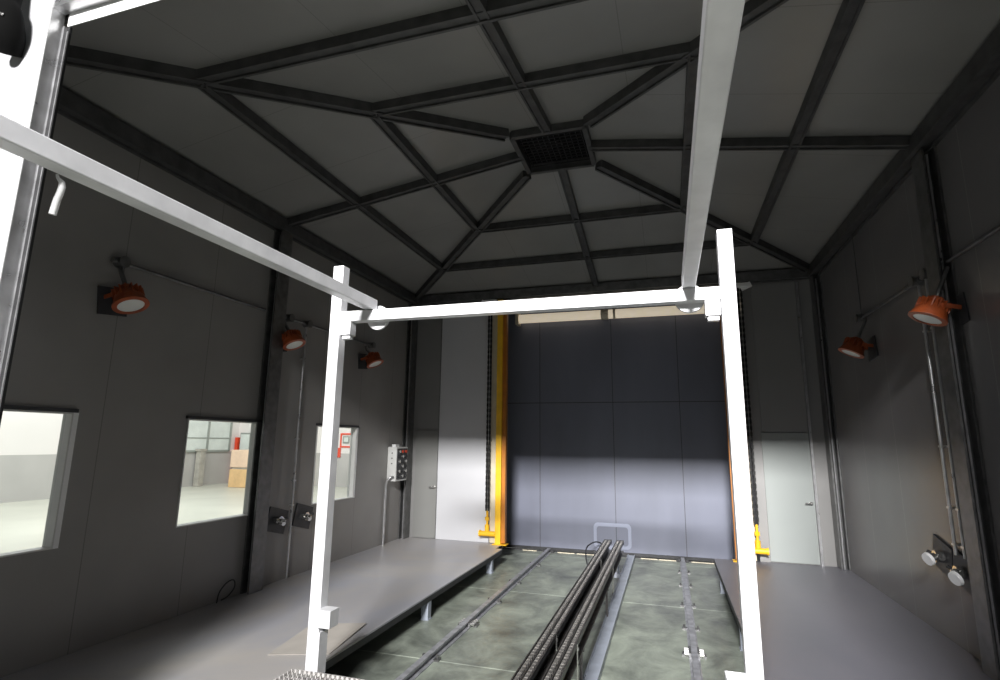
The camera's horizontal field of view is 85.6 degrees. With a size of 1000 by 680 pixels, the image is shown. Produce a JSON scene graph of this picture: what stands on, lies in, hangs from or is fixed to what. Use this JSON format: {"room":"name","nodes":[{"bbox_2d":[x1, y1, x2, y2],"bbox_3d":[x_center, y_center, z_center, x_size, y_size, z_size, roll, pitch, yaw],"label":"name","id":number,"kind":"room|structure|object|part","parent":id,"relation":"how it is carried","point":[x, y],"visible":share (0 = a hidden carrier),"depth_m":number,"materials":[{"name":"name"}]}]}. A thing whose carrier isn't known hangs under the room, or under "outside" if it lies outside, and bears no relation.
{"room":"industrial test chamber","nodes":[
{"label":"industrial test chamber","id":0,"kind":"room"},
{"bbox_2d":[0,0,47,246],"bbox_3d":[-0.604,-0.612,2.586,11.800,6.651,0.080,-3,-11,17],"label":"wall","id":1,"kind":"structure","parent":0,"point":[16,73],"depth_m":3.56,"materials":[{"name":"white paint"}]},
{"bbox_2d":[0,0,25,57],"bbox_3d":[-3.259,-2.286,3.600,0.284,0.868,0.212,-3,-11,17],"label":"wall light","id":2,"kind":"object","parent":1,"relation":"attached to","point":[12,26],"visible":1,"depth_m":3.50,"materials":[{"name":"black metal"}]},
{"bbox_2d":[0,0,53,281],"bbox_3d":[-3.029,0.192,3.141,0.050,5.221,0.006,-3,-11,17],"label":"trim","id":3,"kind":"structure","parent":1,"relation":"attached to","point":[19,165],"depth_m":3.44,"materials":[{"name":"white paint"}]},
{"bbox_2d":[0,7,65,366],"bbox_3d":[-3.017,0.199,3.182,0.050,5.221,0.080,-3,-11,17],"label":"metal post","id":4,"kind":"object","parent":1,"relation":"attached to","point":[41,106],"depth_m":3.39,"materials":[{"name":"metal"}]},
{"bbox_2d":[0,26,66,389],"bbox_3d":[-2.980,0.325,3.199,0.020,4.981,0.020,-3,-11,17],"label":"trim","id":5,"kind":"structure","parent":1,"relation":"attached to","point":[10,324],"depth_m":3.39,"materials":[{"name":"metal"}]},
{"bbox_2d":[0,31,68,405],"bbox_3d":[-2.938,0.346,3.175,0.011,4.931,0.006,-3,-11,17],"label":"trim","id":6,"kind":"structure","parent":1,"relation":"attached to","point":[67,33],"depth_m":3.36,"materials":[{"name":"metal"}]},
{"bbox_2d":[0,27,72,424],"bbox_3d":[-2.952,0.326,3.204,0.030,4.981,0.015,-3,-11,17],"label":"trim","id":7,"kind":"structure","parent":1,"relation":"attached to","point":[69,29],"depth_m":3.38,"materials":[{"name":"black paint"}]},
{"bbox_2d":[53,0,113,14],"bbox_3d":[-0.387,-2.405,2.861,5.390,0.160,0.074,-3,-11,17],"label":"trim","id":8,"kind":"structure","parent":1,"relation":"attached to","point":[65,7],"depth_m":3.58,"materials":[{"name":"metal"}]},
{"bbox_2d":[67,0,160,26],"bbox_3d":[-0.355,-2.276,2.868,5.344,0.110,0.006,-3,-11,17],"label":"trim","id":9,"kind":"structure","parent":1,"relation":"attached to","point":[116,6],"depth_m":3.54,"materials":[{"name":"white paint"}]},
{"bbox_2d":[0,451,348,502],"bbox_3d":[-13.556,1.877,2.960,16.800,1.611,50.300,-3,-11,17],"label":"wall","id":10,"kind":"structure","parent":0,"point":[22,477],"depth_m":19.86,"materials":[{"name":"grey paint"}]},
{"bbox_2d":[0,411,350,454],"bbox_3d":[-13.513,-1.690,3.635,16.800,5.650,50.300,-3,-11,17],"label":"wall","id":11,"kind":"structure","parent":0,"point":[21,433],"depth_m":19.66,"materials":[{"name":"white paint"}]},
{"bbox_2d":[186,420,232,451],"bbox_3d":[-14.563,3.972,27.154,0.070,3.260,2.920,-3,-11,17],"label":"window","id":12,"kind":"structure","parent":11,"relation":"in","point":[211,436],"depth_m":27.02,"materials":[{"name":"white glass"}]},
{"bbox_3d":[-14.784,3.792,26.486,0.030,3.160,1.230,-3,-11,17],"label":"pane","id":13,"kind":"part","parent":12,"relation":"part of","materials":[{"name":"clear glass"}]},
{"bbox_3d":[-14.374,4.045,27.800,0.030,3.160,1.330,-3,-11,17],"label":"pane","id":14,"kind":"part","parent":12,"relation":"part of","materials":[{"name":"clear glass"}]},
{"bbox_2d":[239,433,249,449],"bbox_3d":[-13.097,5.421,28.478,1.420,1.020,0.228,-3,-11,17],"label":"upper cabinet","id":15,"kind":"object","parent":11,"relation":"attached to","point":[244,437],"visible":0.26,"depth_m":28.49,"materials":[{"name":"white"}]},
{"bbox_2d":[337,433,350,456],"bbox_3d":[-7.732,5.259,26.931,0.950,1.190,0.048,-3,-11,17],"label":"poster","id":16,"kind":"object","parent":11,"relation":"attached to","point":[346,439],"visible":0.69,"depth_m":26.96,"materials":[{"name":"red paint"}]},
{"bbox_3d":[-7.641,5.016,26.956,0.770,0.700,0.038,-3,-11,17],"label":"red frame","id":17,"kind":"part","parent":16,"relation":"part of","materials":[{"name":"paint"}]},
{"bbox_2d":[0,113,407,677],"bbox_3d":[-3.236,0.957,7.710,0.100,5.411,8.570,-3,-11,17],"label":"wall","id":18,"kind":"structure","parent":0,"point":[120,565],"depth_m":5.85,"materials":[{"name":"grey metal"}]},
{"bbox_2d":[0,405,78,557],"bbox_3d":[-4.213,1.156,4.417,0.135,1.246,1.245,-3,-11,17],"label":"window","id":19,"kind":"structure","parent":18,"relation":"in","point":[52,532],"depth_m":4.92,"materials":[{"name":"paint"}]},
{"bbox_2d":[97,266,149,316],"bbox_3d":[-3.726,-0.502,5.416,0.406,0.527,0.331,-3,-11,17],"label":"floodlight","id":20,"kind":"object","parent":18,"relation":"attached to","point":[127,298],"visible":1,"depth_m":5.35,"materials":[{"name":"metal"}]},
{"bbox_3d":[-3.841,-0.448,5.335,0.190,0.073,0.012,-3,-11,17],"label":"bracket arm","id":21,"kind":"part","parent":20,"relation":"part of"},
{"bbox_3d":[-3.916,-0.389,5.453,0.012,0.314,0.331,-3,-11,17],"label":"plate","id":22,"kind":"part","parent":20,"relation":"part of","materials":[{"name":"black metal"}]},
{"bbox_2d":[175,416,261,527],"bbox_3d":[-3.496,1.599,6.713,0.135,1.246,1.227,-3,-11,17],"label":"window","id":23,"kind":"structure","parent":18,"relation":"in","point":[253,422],"depth_m":6.88,"materials":[{"name":"paint"}]},
{"bbox_2d":[110,256,375,578],"bbox_3d":[-3.164,1.445,7.498,0.112,3.766,5.130,-3,-11,17],"label":"conduit","id":24,"kind":"object","parent":18,"relation":"attached to","point":[123,261],"visible":0.95,"depth_m":7.79,"materials":[{"name":"metal"}]},
{"bbox_2d":[267,507,288,533],"bbox_3d":[-3.058,2.532,7.559,0.188,0.409,0.467,-3,-11,17],"label":"wall socket","id":25,"kind":"object","parent":18,"relation":"attached to","point":[277,518],"visible":1,"depth_m":7.53,"materials":[{"name":"metal"}]},
{"bbox_2d":[273,516,285,524],"bbox_3d":[-3.060,2.533,7.559,0.145,0.120,0.207,-3,-11,17],"label":"socket","id":26,"kind":"object","parent":25,"relation":"attached to","point":[277,520],"depth_m":7.50,"materials":[{"name":"metal"}]},
{"bbox_2d":[282,321,305,351],"bbox_3d":[-2.995,-0.069,7.764,0.406,0.488,0.331,-3,-11,17],"label":"floodlight","id":27,"kind":"object","parent":18,"relation":"attached to","point":[292,339],"visible":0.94,"depth_m":7.68,"materials":[{"name":"metal"}]},
{"bbox_2d":[292,503,313,528],"bbox_3d":[-2.889,2.647,8.101,0.188,0.409,0.467,-3,-11,17],"label":"wall socket","id":28,"kind":"object","parent":18,"relation":"attached to","point":[303,513],"visible":1,"depth_m":8.05,"materials":[{"name":"metal"}]},
{"bbox_2d":[299,512,311,519],"bbox_3d":[-2.890,2.647,8.102,0.145,0.120,0.207,-3,-11,17],"label":"socket","id":29,"kind":"object","parent":28,"relation":"attached to","point":[302,515],"depth_m":8.04,"materials":[{"name":"metal"}]},
{"bbox_2d":[311,423,358,504],"bbox_3d":[-2.776,2.044,9.022,0.135,1.246,1.235,-3,-11,17],"label":"window","id":30,"kind":"structure","parent":18,"relation":"in","point":[353,440],"depth_m":9.51,"materials":[{"name":"paint"}]},
{"bbox_2d":[358,346,383,368],"bbox_3d":[-2.333,0.320,9.890,0.406,0.447,0.331,-3,-11,17],"label":"floodlight","id":31,"kind":"object","parent":18,"relation":"attached to","point":[370,360],"visible":1,"depth_m":9.82,"materials":[{"name":"metal"}]},
{"bbox_3d":[-2.523,0.394,9.934,0.012,0.314,0.331,-3,-11,17],"label":"plate","id":32,"kind":"part","parent":31,"relation":"part of","materials":[{"name":"black metal"}]},
{"bbox_2d":[387,444,407,480],"bbox_3d":[-2.046,2.456,10.828,0.230,0.710,0.476,-3,-11,17],"label":"control box","id":33,"kind":"object","parent":18,"relation":"attached to","point":[397,456],"visible":0.99,"depth_m":10.66,"materials":[{"name":"paint"}]},
{"bbox_3d":[-1.965,2.477,10.802,0.008,0.600,0.410,-3,-11,17],"label":"button panel","id":34,"kind":"part","parent":33,"relation":"part of","materials":[{"name":"black plastic"}]},
{"bbox_2d":[0,483,743,679],"bbox_3d":[-9.959,3.128,4.633,46.001,0.160,56.000,-3,-11,17],"label":"floor","id":35,"kind":"structure","parent":0,"point":[648,642],"depth_m":7.04,"materials":[{"name":"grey concrete"}]},
{"bbox_2d":[193,449,206,485],"bbox_3d":[-14.561,6.168,26.144,0.330,1.751,0.400,-3,-11,17],"label":"concrete pillar","id":36,"kind":"structure","parent":35,"relation":"on","point":[201,453],"depth_m":26.05,"materials":[{"name":"grey concrete"}]},
{"bbox_2d":[234,437,239,449],"bbox_3d":[-13.950,6.322,28.480,0.170,2.331,0.200,-3,-11,17],"label":"tall cabinet","id":37,"kind":"object","parent":35,"relation":"on","point":[237,439],"visible":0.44,"depth_m":28.56,"materials":[{"name":"red metal"}]},
{"bbox_2d":[228,469,246,487],"bbox_3d":[-11.970,6.692,26.273,1.504,0.831,1.650,-3,-11,17],"label":"carton","id":38,"kind":"object","parent":35,"relation":"on","point":[237,477],"visible":0.24,"depth_m":25.57,"materials":[{"name":"brown cardboard"}]},
{"bbox_3d":[-11.973,6.235,26.336,1.300,0.086,1.500,-3,-11,17],"label":"pallet","id":39,"kind":"object","parent":38,"relation":"on","visible":0},
{"bbox_2d":[230,450,248,467],"bbox_3d":[-11.973,5.789,26.396,1.504,0.810,1.550,-3,-11,17],"label":"carton","id":40,"kind":"object","parent":39,"relation":"on","point":[239,458],"visible":0.26,"depth_m":25.74,"materials":[{"name":"cardboard"}]},
{"bbox_2d":[0,537,502,679],"bbox_3d":[-2.138,3.405,6.837,2.291,0.301,8.420,-3,-11,17],"label":"platform","id":41,"kind":"object","parent":35,"relation":"on","point":[232,638],"visible":0.85,"depth_m":5.91,"materials":[{"name":"grey metal"}]},
{"bbox_2d":[216,579,235,602],"bbox_3d":[-3.360,3.080,6.637,0.038,0.236,0.268,-4,-12,21],"label":"cable loop","id":42,"kind":"object","parent":41,"relation":"on","point":[231,579],"visible":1,"depth_m":6.62,"materials":[{"name":"black rubber"}]},
{"bbox_2d":[240,230,292,594],"bbox_3d":[-3.197,0.852,7.458,0.126,4.918,0.260,-3,-11,17],"label":"steel column","id":43,"kind":"structure","parent":41,"relation":"on","point":[265,431],"depth_m":7.35,"materials":[{"name":"black metal"}]},
{"bbox_2d":[268,623,365,654],"bbox_3d":[-1.786,2.969,5.379,0.579,0.018,0.945,-1,-11,7],"label":"loose sheet","id":44,"kind":"object","parent":41,"relation":"on","point":[338,634],"visible":0.71,"depth_m":5.32,"materials":[{"name":"white paper"}]},
{"bbox_2d":[273,668,363,679],"bbox_3d":[-1.062,2.625,3.643,1.870,0.060,1.370,-3,-11,17],"label":"walkway grating","id":45,"kind":"object","parent":41,"relation":"on","point":[292,674],"visible":1,"depth_m":4.41,"materials":[{"name":"metal"}]},
{"bbox_2d":[382,476,393,544],"bbox_3d":[-2.162,3.275,10.395,0.170,1.271,0.067,3,-11,-10],"label":"cable conduit","id":46,"kind":"object","parent":41,"relation":"on","point":[390,477],"visible":1,"depth_m":10.38,"materials":[{"name":"metal"}]},
{"bbox_2d":[398,303,418,538],"bbox_3d":[-1.941,1.629,11.486,0.126,4.918,0.260,-3,-11,17],"label":"steel column","id":47,"kind":"structure","parent":41,"relation":"on","point":[412,325],"depth_m":11.42,"materials":[{"name":"black metal"}]},
{"bbox_3d":[-0.956,3.489,6.974,0.118,0.216,0.120,-3,-11,17],"label":"leg","id":48,"kind":"part","parent":41,"relation":"part of","materials":[{"name":"grey metal"}]},
{"bbox_3d":[-0.180,3.969,9.462,0.118,0.216,0.120,-3,-11,17],"label":"leg","id":49,"kind":"part","parent":41,"relation":"part of","materials":[{"name":"grey metal"}]},
{"bbox_2d":[478,299,507,545],"bbox_3d":[-0.128,1.554,10.955,0.629,4.913,0.198,-3,-11,17],"label":"post","id":50,"kind":"object","parent":41,"relation":"on","point":[496,529],"visible":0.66,"depth_m":10.85,"materials":[{"name":"yellow metal"}]},
{"bbox_3d":[-0.251,3.780,10.533,0.329,0.124,0.124,-3,-11,17],"label":"foot arm","id":51,"kind":"part","parent":50,"relation":"part of","materials":[{"name":"yellow paint"}]},
{"bbox_2d":[485,315,492,510],"bbox_3d":[-0.225,1.300,11.003,0.090,4.203,0.036,-3,-11,17],"label":"chain","id":52,"kind":"object","parent":50,"relation":"hanging from","point":[489,319],"visible":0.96,"depth_m":10.96,"materials":[{"name":"black metal"}]},
{"bbox_3d":[-0.106,1.581,11.028,0.149,4.870,0.038,-3,-11,17],"label":"backing plate","id":53,"kind":"part","parent":50,"relation":"part of","materials":[{"name":"yellow metal"}]},
{"bbox_3d":[-0.003,1.560,10.910,0.115,4.870,0.130,-3,-11,17],"label":"post","id":54,"kind":"part","parent":50,"relation":"part of","materials":[{"name":"yellow metal"}]},
{"bbox_2d":[0,0,763,679],"bbox_3d":[-0.483,0.782,2.540,3.547,3.895,4.070,-3,-11,17],"label":"frame","id":55,"kind":"object","parent":35,"relation":"on","point":[721,20],"visible":0.98,"depth_m":3.83,"materials":[{"name":"white metal"}]},
{"bbox_2d":[48,174,65,215],"bbox_3d":[-2.017,-0.666,2.462,0.064,0.201,0.030,-3,-11,17],"label":"hook","id":56,"kind":"object","parent":55,"relation":"hanging from","point":[54,207],"visible":1,"depth_m":2.45,"materials":[{"name":"white paint"}]},
{"bbox_3d":[-1.553,1.060,4.897,0.110,3.591,0.110,-3,-11,17],"label":"post","id":57,"kind":"part","parent":55,"relation":"part of","materials":[{"name":"white metal"}]},
{"bbox_3d":[-1.145,-0.207,5.087,0.230,0.230,0.033,-3,-11,17],"label":"round plate","id":58,"kind":"part","parent":55,"relation":"part of","materials":[{"name":"white metal"}]},
{"bbox_3d":[1.504,-0.327,4.284,0.230,0.230,0.033,-3,-11,17],"label":"round plate","id":59,"kind":"part","parent":55,"relation":"part of","materials":[{"name":"white metal"}]},
{"bbox_3d":[1.733,0.912,3.901,0.110,3.591,0.110,-3,-11,17],"label":"post","id":60,"kind":"part","parent":55,"relation":"part of","materials":[{"name":"white metal"}]},
{"bbox_2d":[395,548,553,679],"bbox_3d":[-0.338,3.554,6.913,0.250,0.080,9.310,-3,-11,17],"label":"rail","id":61,"kind":"object","parent":35,"relation":"on","point":[433,655],"visible":1,"depth_m":6.59,"materials":[{"name":"metal"}]},
{"bbox_3d":[-0.317,3.526,6.715,0.092,0.059,0.220,-3,-11,17],"label":"joint plate","id":62,"kind":"part","parent":61,"relation":"part of","materials":[{"name":"metal"}]},
{"bbox_2d":[511,539,623,679],"bbox_3d":[0.914,3.131,5.928,0.361,0.575,7.600,-3,-11,17],"label":"pipes","id":63,"kind":"object","parent":35,"relation":"on","point":[556,654],"visible":1,"depth_m":5.22,"materials":[{"name":"metal"}]},
{"bbox_3d":[0.658,2.764,4.587,0.030,0.330,0.030,-8,-14,39],"label":"adjuster rod","id":64,"kind":"part","parent":63,"relation":"part of","materials":[{"name":"metal"}]},
{"bbox_3d":[0.971,2.858,5.936,0.032,0.029,7.514,-3,-11,17],"label":"roller chain","id":65,"kind":"part","parent":63,"relation":"part of","materials":[{"name":"metal"}]},
{"bbox_3d":[1.030,2.855,5.918,0.032,0.029,7.514,-3,-11,17],"label":"roller chain","id":66,"kind":"part","parent":63,"relation":"part of","materials":[{"name":"metal"}]},
{"bbox_3d":[1.570,3.325,7.496,0.030,0.330,0.030,-8,-14,39],"label":"adjuster rod","id":67,"kind":"part","parent":63,"relation":"part of","materials":[{"name":"metal"}]},
{"bbox_2d":[585,541,601,564],"bbox_3d":[1.830,4.092,10.312,0.406,0.303,1.542,-3,-11,17],"label":"power cable","id":68,"kind":"object","parent":35,"relation":"on","point":[594,541],"visible":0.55,"depth_m":10.47,"materials":[{"name":"black rubber"}]},
{"bbox_2d":[583,554,634,679],"bbox_3d":[1.283,3.495,6.472,0.140,0.070,9.210,-3,-11,17],"label":"channel","id":69,"kind":"object","parent":35,"relation":"on","point":[596,663],"visible":1,"depth_m":6.51,"materials":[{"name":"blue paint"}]},
{"bbox_2d":[523,549,713,563],"bbox_3d":[2.374,4.372,10.888,3.950,0.014,0.018,-3,-11,17],"label":"trim","id":70,"kind":"structure","parent":35,"relation":"on","point":[523,549],"depth_m":10.72,"materials":[{"name":"metal"}]},
{"bbox_2d":[677,557,706,679],"bbox_3d":[2.196,3.439,6.145,0.250,0.080,9.310,-3,-11,17],"label":"rail","id":71,"kind":"object","parent":35,"relation":"on","point":[693,652],"visible":1,"depth_m":6.56,"materials":[{"name":"metal"}]},
{"bbox_3d":[2.028,3.395,5.870,0.092,0.059,0.220,-3,-11,17],"label":"joint plate","id":72,"kind":"part","parent":71,"relation":"part of","materials":[{"name":"metal"}]},
{"bbox_3d":[2.179,3.388,5.824,0.092,0.059,0.220,-3,-11,17],"label":"joint plate","id":73,"kind":"part","parent":71,"relation":"part of","materials":[{"name":"metal"}]},
{"bbox_2d":[714,558,992,679],"bbox_3d":[3.460,3.152,5.140,2.031,0.301,8.420,-3,-11,17],"label":"platform","id":74,"kind":"object","parent":35,"relation":"on","point":[817,622],"visible":0.77,"depth_m":5.75,"materials":[{"name":"grey paint"}]},
{"bbox_3d":[3.465,3.804,8.358,0.118,0.216,0.120,-3,-11,17],"label":"leg","id":75,"kind":"part","parent":74,"relation":"part of","materials":[{"name":"grey metal"}]},
{"bbox_3d":[2.747,3.360,6.057,0.118,0.216,0.120,-3,-11,17],"label":"leg","id":76,"kind":"part","parent":74,"relation":"part of","materials":[{"name":"grey metal"}]},
{"bbox_2d":[720,281,768,561],"bbox_3d":[4.317,1.353,9.607,0.629,4.913,0.198,-3,-11,17],"label":"post","id":77,"kind":"object","parent":74,"relation":"on","point":[744,285],"visible":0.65,"depth_m":9.52,"materials":[{"name":"metal"}]},
{"bbox_3d":[4.341,1.379,9.680,0.149,4.870,0.038,-3,-11,17],"label":"backing plate","id":78,"kind":"part","parent":77,"relation":"part of","materials":[{"name":"white metal"}]},
{"bbox_3d":[4.368,3.571,9.133,0.329,0.124,0.124,-3,-11,17],"label":"foot arm","id":79,"kind":"part","parent":77,"relation":"part of","materials":[{"name":"yellow paint"}]},
{"bbox_2d":[809,275,850,570],"bbox_3d":[5.603,1.287,9.199,0.126,4.918,0.260,-3,-11,17],"label":"steel column","id":80,"kind":"structure","parent":74,"relation":"on","point":[826,392],"depth_m":9.12,"materials":[{"name":"black metal"}]},
{"bbox_2d":[911,146,999,679],"bbox_3d":[4.323,0.496,5.096,0.126,4.918,0.260,-3,-11,17],"label":"steel column","id":81,"kind":"structure","parent":74,"relation":"on","point":[970,475],"depth_m":5.00,"materials":[{"name":"black metal"}]},
{"bbox_2d":[489,316,503,548],"bbox_3d":[-0.051,1.853,11.737,0.060,5.221,1.180,-3,-11,17],"label":"wall","id":82,"kind":"structure","parent":0,"point":[492,316],"depth_m":11.11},
{"bbox_2d":[504,304,734,561],"bbox_3d":[2.476,1.836,11.485,4.910,5.181,0.080,-3,-11,17],"label":"door","id":83,"kind":"structure","parent":82,"relation":"in","point":[617,428],"depth_m":11.43,"materials":[{"name":"grey paint"}]},
{"bbox_2d":[62,0,999,295],"bbox_3d":[0.671,-2.193,7.062,8.120,0.670,8.540,-3,-11,17],"label":"ceiling","id":84,"kind":"structure","parent":0,"point":[898,59],"depth_m":5.72,"materials":[{"name":"grey metal"}]},
{"bbox_2d":[57,0,999,305],"bbox_3d":[0.669,-2.111,7.038,8.057,0.840,8.483,-3,-11,17],"label":"roof frame","id":85,"kind":"object","parent":84,"relation":"attached to","point":[220,81],"visible":0.93,"depth_m":5.88,"materials":[{"name":"metal"}]},
{"bbox_2d":[509,119,595,174],"bbox_3d":[0.715,-2.645,7.067,0.960,0.420,0.990,-3,-11,17],"label":"ceiling vent","id":86,"kind":"object","parent":84,"relation":"in","point":[566,148],"visible":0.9,"depth_m":7.12,"materials":[{"name":"metal"}]},
{"bbox_2d":[519,130,589,167],"bbox_3d":[0.713,-2.507,7.041,0.800,0.030,0.830,-3,-11,17],"label":"grille","id":87,"kind":"object","parent":86,"relation":"attached to","point":[582,160],"depth_m":7.14,"materials":[{"name":"black metal"}]},
{"bbox_2d":[515,305,704,325],"bbox_3d":[2.553,-0.604,11.686,4.550,0.350,0.240,-3,-11,17],"label":"wall","id":88,"kind":"structure","parent":0,"point":[603,314],"depth_m":11.70,"materials":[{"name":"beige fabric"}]},
{"bbox_2d":[409,276,836,566],"bbox_3d":[1.886,1.548,10.510,8.020,5.411,0.100,-3,-11,17],"label":"wall","id":89,"kind":"structure","parent":0,"point":[428,358],"depth_m":9.71,"materials":[{"name":"grey paint"}]},
{"bbox_2d":[412,430,437,537],"bbox_3d":[-1.561,2.972,11.203,0.505,2.163,0.099,-3,-11,17],"label":"door","id":90,"kind":"structure","parent":89,"relation":"in","point":[425,480],"depth_m":11.22,"materials":[{"name":"grey paint"}]},
{"bbox_2d":[435,318,442,538],"bbox_3d":[-1.284,1.644,11.411,0.012,4.880,0.030,-3,-11,17],"label":"trim","id":91,"kind":"structure","parent":89,"relation":"attached to","point":[442,318],"depth_m":11.33,"materials":[{"name":"metal"}]},
{"bbox_2d":[436,315,490,542],"bbox_3d":[-0.737,1.619,11.250,1.130,4.878,0.020,-3,-11,17],"label":"wall panel","id":92,"kind":"object","parent":89,"relation":"attached to","point":[460,510],"depth_m":11.20,"materials":[{"name":"grey metal"}]},
{"bbox_2d":[751,282,807,431],"bbox_3d":[5.013,0.285,9.715,0.730,2.690,0.020,-3,-11,17],"label":"wall panel","id":93,"kind":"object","parent":89,"relation":"attached to","point":[774,306],"depth_m":9.70,"materials":[{"name":"grey metal"}]},
{"bbox_2d":[761,432,820,564],"bbox_3d":[4.962,2.678,9.226,0.750,2.160,0.099,-3,-11,17],"label":"door","id":94,"kind":"structure","parent":89,"relation":"in","point":[789,489],"depth_m":9.24,"materials":[{"name":"metal"}]},
{"bbox_2d":[795,282,823,565],"bbox_3d":[5.370,1.342,9.389,0.040,4.880,0.040,-3,-11,17],"label":"trim","id":95,"kind":"structure","parent":89,"relation":"attached to","point":[796,283],"depth_m":9.34,"materials":[{"name":"metal"}]},
{"bbox_2d":[737,288,759,561],"bbox_3d":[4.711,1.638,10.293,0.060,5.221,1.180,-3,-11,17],"label":"chain","id":96,"kind":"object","parent":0,"point":[739,289],"depth_m":9.83,"materials":[{"name":"black metal"}]},
{"bbox_2d":[503,547,713,562],"bbox_3d":[2.421,4.380,10.923,4.920,0.012,0.075,-3,-11,17],"label":"trim","id":97,"kind":"structure","parent":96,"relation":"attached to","point":[504,547],"depth_m":11.14,"materials":[{"name":"grey metal"}]},
{"bbox_2d":[821,76,999,660],"bbox_3d":[4.527,0.605,5.357,0.100,5.411,8.570,-3,-11,17],"label":"wall","id":98,"kind":"structure","parent":0,"point":[894,495],"depth_m":6.22,"materials":[{"name":"grey metal"}]},
{"bbox_2d":[838,318,877,360],"bbox_3d":[4.837,-0.005,7.365,0.406,0.575,0.331,-3,-11,17],"label":"floodlight","id":99,"kind":"object","parent":98,"relation":"attached to","point":[855,347],"visible":1,"depth_m":7.28,"materials":[{"name":"metal"}]},
{"bbox_3d":[4.891,0.065,7.228,0.190,0.073,0.012,-3,-11,17],"label":"bracket arm","id":100,"kind":"part","parent":99,"relation":"part of"},
{"bbox_3d":[5.024,0.114,7.284,0.012,0.314,0.331,-3,-11,17],"label":"plate","id":101,"kind":"part","parent":99,"relation":"part of","materials":[{"name":"black metal"}]},
{"bbox_2d":[852,225,999,558],"bbox_3d":[4.233,-0.003,4.853,0.112,3.990,5.590,-3,-11,17],"label":"conduit","id":102,"kind":"object","parent":98,"relation":"attached to","point":[918,281],"visible":0.82,"depth_m":5.46,"materials":[{"name":"metal"}]},
{"bbox_2d":[922,534,952,577],"bbox_3d":[4.530,2.263,5.649,0.204,0.409,0.467,-3,-11,17],"label":"wall socket","id":103,"kind":"object","parent":98,"relation":"attached to","point":[941,555],"visible":0.98,"depth_m":5.59,"materials":[{"name":"metal"}]},
{"bbox_2d":[930,550,945,562],"bbox_3d":[4.539,2.263,5.646,0.145,0.120,0.207,-3,-11,17],"label":"socket","id":104,"kind":"object","parent":103,"relation":"attached to","point":[939,556],"depth_m":5.58,"materials":[{"name":"metal"}]},
{"bbox_3d":[4.618,2.259,5.622,0.020,0.409,0.467,-3,-11,17],"label":"backing plate","id":105,"kind":"part","parent":103,"relation":"part of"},
{"bbox_2d":[908,266,969,326],"bbox_3d":[4.164,-0.406,5.202,0.406,0.608,0.331,-3,-11,17],"label":"floodlight","id":106,"kind":"object","parent":98,"relation":"attached to","point":[933,310],"visible":1,"depth_m":5.10,"materials":[{"name":"metal"}]},
{"bbox_3d":[4.217,-0.320,5.063,0.190,0.073,0.012,-3,-11,17],"label":"bracket arm","id":107,"kind":"part","parent":106,"relation":"part of"},
{"bbox_3d":[4.351,-0.270,5.118,0.012,0.314,0.331,-3,-11,17],"label":"plate","id":108,"kind":"part","parent":106,"relation":"part of","materials":[{"name":"black metal"}]},
{"bbox_2d":[946,551,971,595],"bbox_3d":[4.406,2.256,5.240,0.204,0.409,0.471,-3,-11,17],"label":"wall socket","id":109,"kind":"object","parent":98,"relation":"attached to","point":[958,575],"visible":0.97,"depth_m":5.16,"materials":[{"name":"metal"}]}
]}

